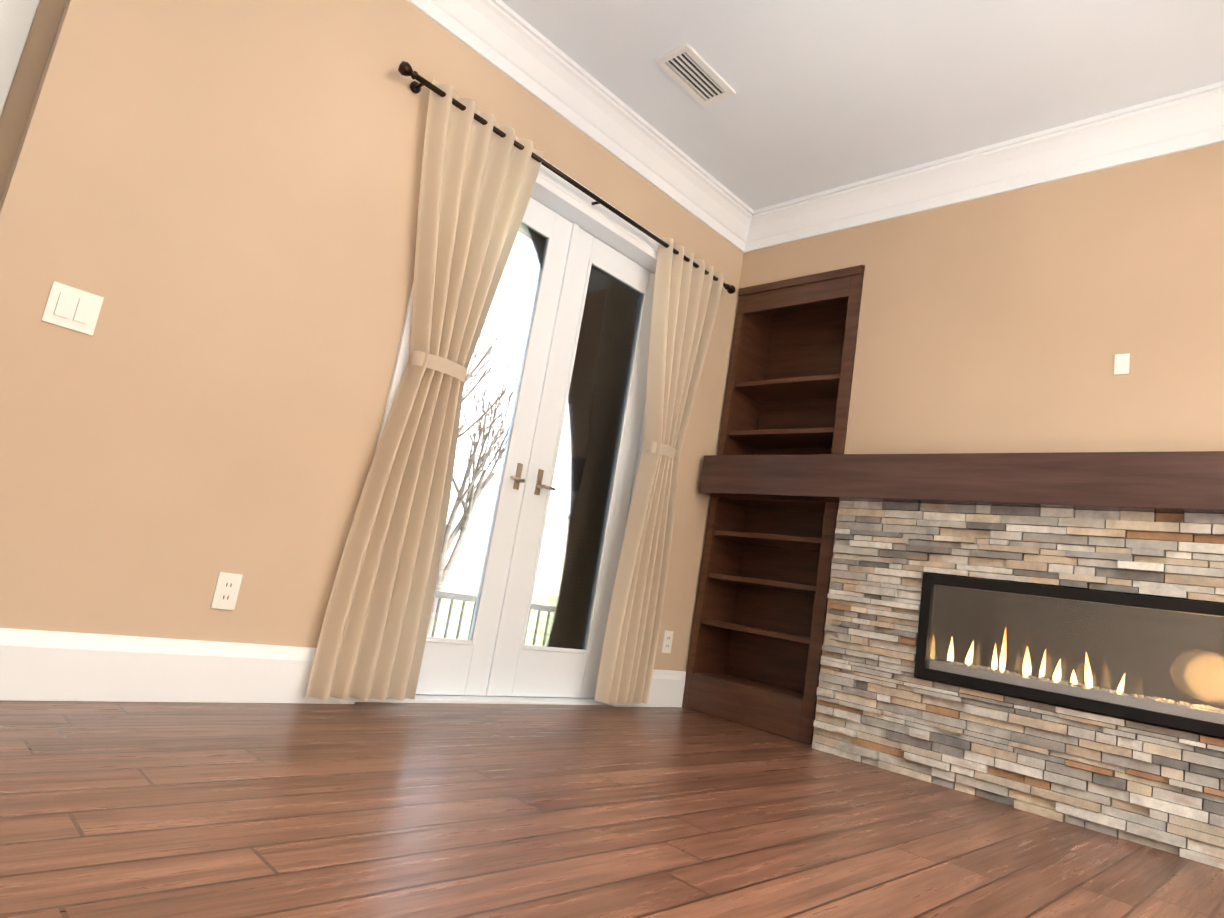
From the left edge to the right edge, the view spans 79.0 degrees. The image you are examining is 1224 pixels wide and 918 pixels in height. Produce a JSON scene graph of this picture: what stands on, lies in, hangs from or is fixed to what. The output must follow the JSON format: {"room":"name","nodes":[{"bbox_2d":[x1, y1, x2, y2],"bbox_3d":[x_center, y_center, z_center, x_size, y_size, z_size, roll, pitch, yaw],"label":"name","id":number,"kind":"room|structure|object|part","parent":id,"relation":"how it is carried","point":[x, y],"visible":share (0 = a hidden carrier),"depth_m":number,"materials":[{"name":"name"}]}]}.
{"room":"living room","nodes":[
{"label":"living room","id":0,"kind":"room"},
{"bbox_2d":[0,0,66,199],"bbox_3d":[-2.416,-0.978,1.804,0.150,2.850,1.480,-1,-14,45],"label":"wall","id":1,"kind":"structure","parent":0,"point":[30,69],"depth_m":2.30,"materials":[{"name":"beige paint"}]},
{"bbox_2d":[0,0,39,116],"bbox_3d":[-2.363,-0.751,1.841,0.170,2.440,1.130,-1,-14,45],"label":"door frame","id":2,"kind":"structure","parent":1,"relation":"attached to","point":[16,18],"depth_m":2.26,"materials":[{"name":"white paint"}]},
{"bbox_2d":[0,0,743,670],"bbox_3d":[-0.440,-0.340,3.557,0.450,2.850,3.945,-1,-14,45],"label":"wall","id":3,"kind":"structure","parent":0,"point":[214,204],"depth_m":2.42,"materials":[{"name":"beige paint"}]},
{"bbox_2d":[41,281,103,335],"bbox_3d":[-1.544,-0.431,2.131,0.010,0.118,0.122,-1,-14,45],"label":"light switch","id":4,"kind":"object","parent":3,"relation":"attached to","point":[72,308],"visible":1,"depth_m":2.13,"materials":[{"name":"white plastic"}]},
{"bbox_2d":[0,628,321,703],"bbox_3d":[-1.438,0.627,2.219,0.018,0.187,1.228,-1,-14,45],"label":"baseboard","id":5,"kind":"structure","parent":3,"relation":"attached to","point":[38,665],"depth_m":2.24,"materials":[{"name":"white paint"}]},
{"bbox_2d":[210,572,242,609],"bbox_3d":[-1.251,0.429,2.414,0.008,0.116,0.072,-1,-14,45],"label":"outlet","id":6,"kind":"object","parent":3,"relation":"attached to","point":[226,591],"visible":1,"depth_m":2.41,"materials":[{"name":"white plastic"}]},
{"bbox_2d":[322,159,660,706],"bbox_3d":[-0.434,-0.107,3.547,0.470,2.405,1.630,-1,-14,45],"label":"door frame","id":7,"kind":"structure","parent":3,"relation":"attached to","point":[560,196],"depth_m":3.50,"materials":[{"name":"white paint"}]},
{"bbox_2d":[305,61,735,704],"bbox_3d":[-0.239,-0.123,3.334,0.144,2.345,2.164,-1,-14,45],"label":"curtains","id":8,"kind":"object","parent":3,"relation":"hanging from","point":[479,173],"visible":1,"depth_m":2.92,"materials":[{"name":"fabric"}]},
{"bbox_3d":[-0.069,-1.222,3.541,0.110,0.057,2.164,-1,-14,45],"label":"rod","id":9,"kind":"part","parent":8,"relation":"part of","materials":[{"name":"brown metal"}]},
{"bbox_2d":[416,197,654,697],"bbox_3d":[-0.359,-0.056,3.454,0.098,2.255,1.374,-1,-14,45],"label":"french door","id":10,"kind":"structure","parent":3,"relation":"in","point":[494,656],"depth_m":3.49,"materials":[{"name":"white paint"}]},
{"bbox_3d":[-0.368,0.093,3.411,0.052,0.120,0.266,-1,-14,45],"label":"french door handles","id":11,"kind":"part","parent":10,"relation":"part of","materials":[{"name":"gold metal"}]},
{"bbox_2d":[428,222,642,649],"bbox_3d":[-0.370,-0.099,3.480,0.006,1.915,1.124,-1,-14,45],"label":"glass pane","id":12,"kind":"object","parent":10,"relation":"attached to","point":[595,406],"depth_m":3.70,"materials":[{"name":"clear glass"}]},
{"bbox_2d":[407,0,753,252],"bbox_3d":[-0.304,-1.729,3.313,0.130,0.189,3.385,-1,-14,45],"label":"crown molding","id":13,"kind":"structure","parent":3,"relation":"attached to","point":[504,38],"depth_m":3.43,"materials":[{"name":"white paint"}]},
{"bbox_2d":[632,669,685,706],"bbox_3d":[0.255,1.205,3.902,0.018,0.187,0.425,-1,-14,45],"label":"baseboard","id":14,"kind":"structure","parent":3,"relation":"attached to","point":[667,686],"depth_m":3.92,"materials":[{"name":"white paint"}]},
{"bbox_2d":[661,630,673,652],"bbox_3d":[0.296,0.973,3.952,0.008,0.116,0.072,-1,-14,45],"label":"outlet","id":15,"kind":"object","parent":3,"relation":"attached to","point":[667,641],"visible":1,"depth_m":3.95,"materials":[{"name":"white plastic"}]},
{"bbox_2d":[0,700,1223,917],"bbox_3d":[0.774,0.872,0.693,6.200,0.100,5.625,-1,-14,45],"label":"floor","id":16,"kind":"structure","parent":0,"point":[304,810],"depth_m":1.77,"materials":[{"name":"brown wood"}]},
{"bbox_2d":[682,265,864,743],"bbox_3d":[0.965,0.204,4.075,0.772,2.418,0.377,0,-14,44],"label":"bookshelf","id":17,"kind":"object","parent":16,"relation":"on","point":[756,643],"visible":0.77,"depth_m":4.17,"materials":[{"name":"brown wood"}]},
{"bbox_2d":[501,0,1223,209],"bbox_3d":[1.249,-1.995,1.200,6.200,0.100,5.625,-1,-14,45],"label":"ceiling","id":18,"kind":"structure","parent":0,"point":[830,94],"depth_m":3.11,"materials":[{"name":"white paint"}]},
{"bbox_2d":[654,43,735,106],"bbox_3d":[0.375,-1.707,3.320,0.180,0.012,0.360,-1,-14,45],"label":"ceiling vent","id":19,"kind":"object","parent":18,"relation":"in","point":[692,72],"visible":0.98,"depth_m":3.31,"materials":[{"name":"white metal"}]},
{"bbox_2d":[739,142,1223,741],"bbox_3d":[2.715,0.003,2.541,5.450,2.850,0.460,0,-14,44],"label":"wall","id":20,"kind":"structure","parent":0,"point":[1013,322],"depth_m":3.23,"materials":[{"name":"beige paint"}]},
{"bbox_2d":[744,81,1223,252],"bbox_3d":[2.805,-1.358,2.498,5.650,0.189,0.120,0,-14,44],"label":"crown molding","id":21,"kind":"structure","parent":20,"relation":"attached to","point":[1181,121],"depth_m":3.43,"materials":[{"name":"white paint"}]},
{"bbox_2d":[812,501,1223,868],"bbox_3d":[2.366,0.762,2.226,3.720,1.154,0.093,0,-14,44],"label":"stone wall","id":22,"kind":"structure","parent":20,"relation":"attached to","point":[880,705],"depth_m":2.92,"materials":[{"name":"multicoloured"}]},
{"bbox_2d":[699,451,1223,513],"bbox_3d":[2.258,0.090,2.506,4.760,0.210,0.147,0,-14,44],"label":"mantel beam","id":23,"kind":"structure","parent":22,"relation":"on","point":[1179,482],"depth_m":3.07,"materials":[{"name":"brown wood"}]},
{"bbox_2d":[914,573,1223,737],"bbox_3d":[1.982,0.759,2.851,1.428,0.438,0.457,0,-14,44],"label":"fireplace insert","id":24,"kind":"object","parent":22,"relation":"in","point":[1153,660],"visible":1,"depth_m":2.95,"materials":[{"name":"black metal"}]},
{"bbox_2d":[1114,353,1129,374],"bbox_3d":[2.046,-0.380,2.981,0.050,0.085,0.006,0,-14,44],"label":"blank wall plate","id":25,"kind":"object","parent":20,"relation":"attached to","point":[1122,364],"visible":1,"depth_m":2.98,"materials":[{"name":"white plastic"}]},
{"label":"outside","id":26,"kind":"structure","parent":0,"visible":0},
{"bbox_2d":[428,580,552,645],"bbox_3d":[-35.997,4.571,50.772,112.400,0.100,140.000,-1,-14,45],"label":"lawn","id":27,"kind":"structure","parent":26,"point":[453,622],"depth_m":24.10,"materials":[{"name":"green"}]},
{"bbox_2d":[427,339,522,636],"bbox_3d":[-1.917,0.341,9.368,2.285,4.868,2.755,-1,-14,45],"label":"tree","id":28,"kind":"object","parent":27,"relation":"on","point":[480,468],"depth_m":9.29,"materials":[{"name":"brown plant"}]},
{"bbox_2d":[456,387,501,455],"bbox_3d":[-7.545,-1.239,21.497,8.998,10.331,7.548,-1,-14,45],"label":"tree","id":29,"kind":"object","parent":27,"relation":"on","point":[465,441],"depth_m":22.04,"materials":[{"name":"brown plant"}]},
{"bbox_2d":[458,296,524,437],"bbox_3d":[-1.772,0.154,7.143,2.515,4.510,1.463,-1,-14,45],"label":"tree","id":30,"kind":"object","parent":27,"relation":"on","point":[476,384],"depth_m":7.26,"materials":[{"name":"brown plant"}]},
{"bbox_2d":[463,318,520,393],"bbox_3d":[-4.344,-1.573,11.232,4.353,8.465,5.476,-1,-14,45],"label":"tree","id":31,"kind":"object","parent":27,"relation":"on","point":[479,375],"depth_m":11.59,"materials":[{"name":"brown plant"}]},
{"bbox_2d":[445,485,563,594],"bbox_3d":[-29.535,1.590,52.593,1.000,8.400,150.000,-1,-14,45],"label":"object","id":32,"kind":"object","parent":27,"relation":"on","point":[467,541],"depth_m":69.02,"materials":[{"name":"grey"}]},
{"bbox_3d":[-1.693,1.677,4.120,2.150,0.080,14.000,-1,-14,45],"label":"deck","id":33,"kind":"object","parent":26,"visible":0},
{"bbox_2d":[431,590,549,644],"bbox_3d":[-2.301,1.179,4.897,0.090,0.960,14.008,-1,-14,45],"label":"railing","id":34,"kind":"object","parent":33,"relation":"on","point":[441,595],"depth_m":5.96,"materials":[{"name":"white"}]}
]}

